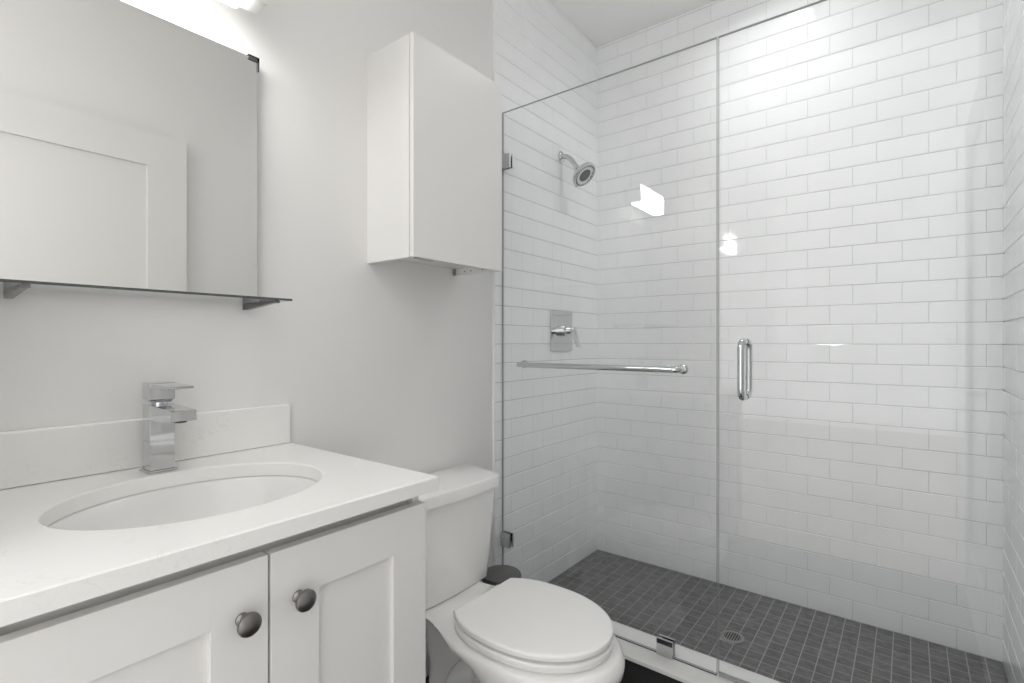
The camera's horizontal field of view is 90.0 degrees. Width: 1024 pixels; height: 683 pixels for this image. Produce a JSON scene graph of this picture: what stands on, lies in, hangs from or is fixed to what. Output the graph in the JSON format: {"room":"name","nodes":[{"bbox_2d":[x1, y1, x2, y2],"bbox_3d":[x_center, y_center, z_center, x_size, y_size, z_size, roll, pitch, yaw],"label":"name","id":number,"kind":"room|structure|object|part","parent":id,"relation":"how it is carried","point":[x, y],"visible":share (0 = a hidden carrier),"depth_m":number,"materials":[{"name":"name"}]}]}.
{"room":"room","nodes":[
{"label":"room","id":0,"kind":"room"},
{"bbox_2d":[0,0,596,676],"bbox_3d":[-0.316,-0.204,1.811,0.111,2.717,2.565,0,0,38],"label":"wall","id":1,"kind":"structure","parent":0,"point":[390,362],"depth_m":1.59,"materials":[{"name":"white paint"}]},
{"bbox_2d":[0,0,258,295],"bbox_3d":[-0.790,-0.411,1.102,0.030,0.598,0.478,0,0,38],"label":"wall mirror","id":2,"kind":"object","parent":1,"relation":"attached to","point":[128,133],"visible":0.87,"depth_m":1.06,"materials":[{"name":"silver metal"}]},
{"bbox_2d":[0,404,289,489],"bbox_3d":[-0.794,0.216,1.105,0.019,0.104,0.654,0,0,38],"label":"backsplash","id":3,"kind":"structure","parent":1,"relation":"attached to","point":[47,454],"depth_m":1.06,"materials":[{"name":"stone"}]},
{"bbox_2d":[0,279,291,309],"bbox_3d":[-0.742,-0.091,1.054,0.164,0.022,0.519,0,0,38],"label":"glass shelf","id":4,"kind":"object","parent":1,"relation":"attached to","point":[12,288],"visible":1,"depth_m":1.00,"materials":[{"name":"grey"}]},
{"bbox_2d":[219,0,266,13],"bbox_3d":[-0.744,-0.836,1.068,0.144,0.128,0.407,0,0,38],"label":"vanity light","id":5,"kind":"object","parent":1,"relation":"attached to","point":[253,6],"visible":1,"depth_m":1.18,"materials":[{"name":"white glass"}]},
{"bbox_3d":[-0.715,-0.822,1.045,0.060,0.100,0.320,0,0,38],"label":"lamp shade","id":6,"kind":"part","parent":5,"relation":"part of","materials":[{"name":"white glass"}]},
{"bbox_2d":[367,31,501,275],"bbox_3d":[-0.239,-0.557,1.663,0.212,0.638,0.397,0,0,38],"label":"upper cabinet","id":7,"kind":"object","parent":1,"relation":"attached to","point":[434,121],"visible":1,"depth_m":1.53,"materials":[{"name":"white laminate"}]},
{"bbox_3d":[-0.256,-0.240,1.482,0.012,0.004,0.066,0,0,38],"label":"edge pull","id":8,"kind":"part","parent":7,"relation":"part of","materials":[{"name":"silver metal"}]},
{"bbox_3d":[-0.162,-0.559,1.603,0.016,0.634,0.397,0,0,38],"label":"door","id":9,"kind":"part","parent":7,"relation":"part of","materials":[{"name":"white laminate"}]},
{"bbox_2d":[493,0,494,565],"bbox_3d":[-0.072,-0.204,2.043,0.010,2.717,0.004,0,0,38],"label":"trim","id":10,"kind":"structure","parent":1,"relation":"attached to","point":[493,0],"depth_m":2.04,"materials":[{"name":"white tile"}]},
{"bbox_2d":[550,310,580,350],"bbox_3d":[0.273,-0.053,2.397,0.102,0.190,0.188,0,0,38],"label":"shower valve","id":11,"kind":"object","parent":1,"relation":"attached to","point":[562,331],"visible":1,"depth_m":2.40,"materials":[{"name":"silver metal"}]},
{"bbox_3d":[0.297,-0.022,2.379,0.042,0.093,0.026,0,0,38],"label":"lever","id":12,"kind":"part","parent":11,"relation":"part of","materials":[{"name":"silver metal"}]},
{"bbox_2d":[558,151,595,187],"bbox_3d":[0.300,-0.811,2.374,0.173,0.188,0.125,0,0,38],"label":"shower","id":13,"kind":"object","parent":1,"relation":"attached to","point":[583,173],"visible":1,"depth_m":2.35,"materials":[{"name":"silver metal"}]},
{"bbox_3d":[0.272,-0.848,2.399,0.088,0.083,0.023,0,0,38],"label":"arm","id":14,"kind":"part","parent":13,"relation":"part of","materials":[{"name":"silver metal"}]},
{"bbox_2d":[501,37,717,675],"bbox_3d":[0.294,0.044,1.822,0.841,1.946,0.027,0,0,38],"label":"glass panel","id":15,"kind":"object","parent":1,"relation":"attached to","point":[665,646],"visible":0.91,"depth_m":1.75,"materials":[{"name":"grey"}]},
{"bbox_2d":[516,360,687,373],"bbox_3d":[0.278,0.086,1.790,0.656,0.031,0.059,0,0,38],"label":"towel bar","id":16,"kind":"object","parent":15,"relation":"attached to","point":[683,369],"visible":1,"depth_m":1.72,"materials":[{"name":"silver metal"}]},
{"bbox_2d":[548,0,715,46],"bbox_3d":[0.339,-1.612,1.303,1.769,0.100,2.565,0,0,38],"label":"ceiling","id":17,"kind":"structure","parent":0,"point":[603,22],"depth_m":2.43,"materials":[{"name":"white paint"}]},
{"bbox_2d":[620,659,682,682],"bbox_3d":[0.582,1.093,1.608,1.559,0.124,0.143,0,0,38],"label":"floor","id":18,"kind":"structure","parent":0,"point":[633,672],"depth_m":1.65,"materials":[{"name":"black tile"}]},
{"bbox_2d":[611,620,780,682],"bbox_3d":[0.579,1.024,1.604,1.559,0.014,0.164,0,0,38],"label":"curb","id":19,"kind":"object","parent":18,"relation":"on","point":[682,672],"visible":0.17,"depth_m":1.62,"materials":[{"name":"stone"}]},
{"bbox_2d":[548,550,1008,682],"bbox_3d":[0.848,1.127,1.950,1.559,0.056,0.720,0,0,38],"label":"floor","id":20,"kind":"structure","parent":0,"point":[784,642],"depth_m":1.94,"materials":[{"name":"tile"}]},
{"bbox_2d":[721,630,744,642],"bbox_3d":[0.821,1.097,1.907,0.082,0.004,0.082,0,0,38],"label":"shower drain","id":21,"kind":"object","parent":20,"relation":"on","point":[728,635],"visible":1,"depth_m":1.91,"materials":[{"name":"silver metal"}]},
{"bbox_2d":[597,0,1002,661],"bbox_3d":[1.071,-0.204,2.237,1.559,2.717,0.009,0,0,38],"label":"wall","id":22,"kind":"structure","parent":0,"point":[861,141],"depth_m":2.10,"materials":[{"name":"white tile"}]},
{"bbox_2d":[1003,0,1023,682],"bbox_3d":[1.428,-0.204,1.418,0.011,2.717,0.848,0,0,38],"label":"wall","id":23,"kind":"structure","parent":0,"point":[1013,10],"depth_m":1.58,"materials":[{"name":"white tile"}]},
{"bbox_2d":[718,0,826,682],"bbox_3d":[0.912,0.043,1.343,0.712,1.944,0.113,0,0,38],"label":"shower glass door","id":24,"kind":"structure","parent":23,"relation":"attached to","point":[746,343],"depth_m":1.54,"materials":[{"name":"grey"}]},
{"bbox_3d":[0.671,0.081,1.491,0.019,0.183,0.051,0,0,38],"label":"pull handle","id":25,"kind":"part","parent":24,"relation":"part of","materials":[{"name":"silver metal"}]},
{"bbox_3d":[0.708,0.081,1.540,0.019,0.183,0.051,0,0,38],"label":"pull handle","id":26,"kind":"part","parent":24,"relation":"part of","materials":[{"name":"silver metal"}]},
{"bbox_3d":[0.070,1.205,0.955,1.769,0.100,1.605,0,0,38],"label":"floor","id":27,"kind":"structure","parent":0,"visible":0},
{"bbox_2d":[0,496,425,682],"bbox_3d":[-0.571,0.726,0.934,0.578,0.858,0.633,0,0,38],"label":"vanity cabinet","id":28,"kind":"object","parent":27,"relation":"on","point":[343,601],"visible":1,"depth_m":0.78,"materials":[{"name":"white paint"}]},
{"bbox_3d":[-0.472,0.680,0.655,0.020,0.719,0.314,0,0,38],"label":"door","id":29,"kind":"part","parent":28,"relation":"part of","materials":[{"name":"white paint"}]},
{"bbox_3d":[-0.406,0.327,0.806,0.020,0.060,0.601,0,0,38],"label":"frame","id":30,"kind":"part","parent":28,"relation":"part of","materials":[{"name":"white paint"}]},
{"bbox_2d":[0,404,438,626],"bbox_3d":[-0.574,0.230,0.938,0.570,0.132,0.659,0,0,38],"label":"countertop","id":31,"kind":"structure","parent":28,"relation":"on","point":[48,475],"depth_m":0.91,"materials":[{"name":"stone"}]},
{"bbox_2d":[140,381,195,473],"bbox_3d":[-0.697,0.176,1.039,0.159,0.184,0.053,0,0,38],"label":"faucet","id":32,"kind":"object","parent":31,"relation":"on","point":[160,416],"visible":1,"depth_m":1.05,"materials":[{"name":"silver metal"}]},
{"bbox_3d":[-0.739,0.266,1.071,0.052,0.004,0.053,0,0,38],"label":"plate","id":33,"kind":"part","parent":32,"relation":"part of","materials":[{"name":"silver metal"}]},
{"bbox_3d":[-0.701,0.107,1.042,0.141,0.046,0.045,0,0,38],"label":"handle","id":34,"kind":"part","parent":32,"relation":"part of","materials":[{"name":"silver metal"}]},
{"bbox_3d":[-0.679,0.144,1.025,0.113,0.030,0.044,0,0,38],"label":"spout","id":35,"kind":"part","parent":32,"relation":"part of","materials":[{"name":"silver metal"}]},
{"bbox_2d":[47,475,317,530],"bbox_3d":[-0.567,0.368,0.934,0.387,0.142,0.481,0,0,38],"label":"sink basin","id":36,"kind":"object","parent":31,"relation":"in","point":[209,498],"visible":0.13,"depth_m":1.06,"materials":[{"name":"white ceramic"}]},
{"bbox_3d":[-0.380,0.403,0.734,0.030,0.034,0.034,0,0,38],"label":"knob","id":37,"kind":"part","parent":28,"relation":"part of","materials":[{"name":"grey metal"}]},
{"bbox_3d":[-0.327,0.403,0.802,0.030,0.034,0.034,0,0,38],"label":"knob","id":38,"kind":"part","parent":28,"relation":"part of","materials":[{"name":"grey metal"}]},
{"bbox_3d":[-0.277,0.680,0.907,0.020,0.719,0.315,0,0,38],"label":"door","id":39,"kind":"part","parent":28,"relation":"part of","materials":[{"name":"white paint"}]},
{"bbox_2d":[482,565,520,585],"bbox_3d":[-0.039,0.996,1.868,0.147,0.318,0.147,0,0,38],"label":"waste bin","id":40,"kind":"object","parent":27,"relation":"on","point":[496,574],"visible":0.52,"depth_m":1.85,"materials":[{"name":"grey plastic"}]},
{"bbox_2d":[419,464,624,682],"bbox_3d":[-0.014,0.801,1.495,0.731,0.707,0.426,0,0,38],"label":"toilet","id":41,"kind":"object","parent":27,"relation":"on","point":[515,630],"visible":0.89,"depth_m":1.45,"materials":[{"name":"white ceramic"}]},
{"bbox_3d":[-0.220,0.468,1.660,0.203,0.040,0.418,0,0,38],"label":"tank lid","id":42,"kind":"part","parent":41,"relation":"part of","materials":[{"name":"white ceramic"}]},
{"bbox_3d":[-0.224,0.642,1.663,0.191,0.308,0.392,0,0,38],"label":"tank","id":43,"kind":"part","parent":41,"relation":"part of","materials":[{"name":"white ceramic"}]},
{"bbox_3d":[-0.025,0.976,1.476,0.725,0.358,0.382,0,0,38],"label":"bowl","id":44,"kind":"part","parent":41,"relation":"part of","materials":[{"name":"white ceramic"}]},
{"bbox_3d":[0.077,0.781,1.399,0.408,0.020,0.355,0,0,38],"label":"seat","id":45,"kind":"part","parent":41,"relation":"part of","materials":[{"name":"white plastic"}]},
{"bbox_3d":[0.077,0.754,1.399,0.406,0.016,0.353,0,0,38],"label":"seat lid","id":46,"kind":"part","parent":41,"relation":"part of","materials":[{"name":"white plastic"}]}
]}

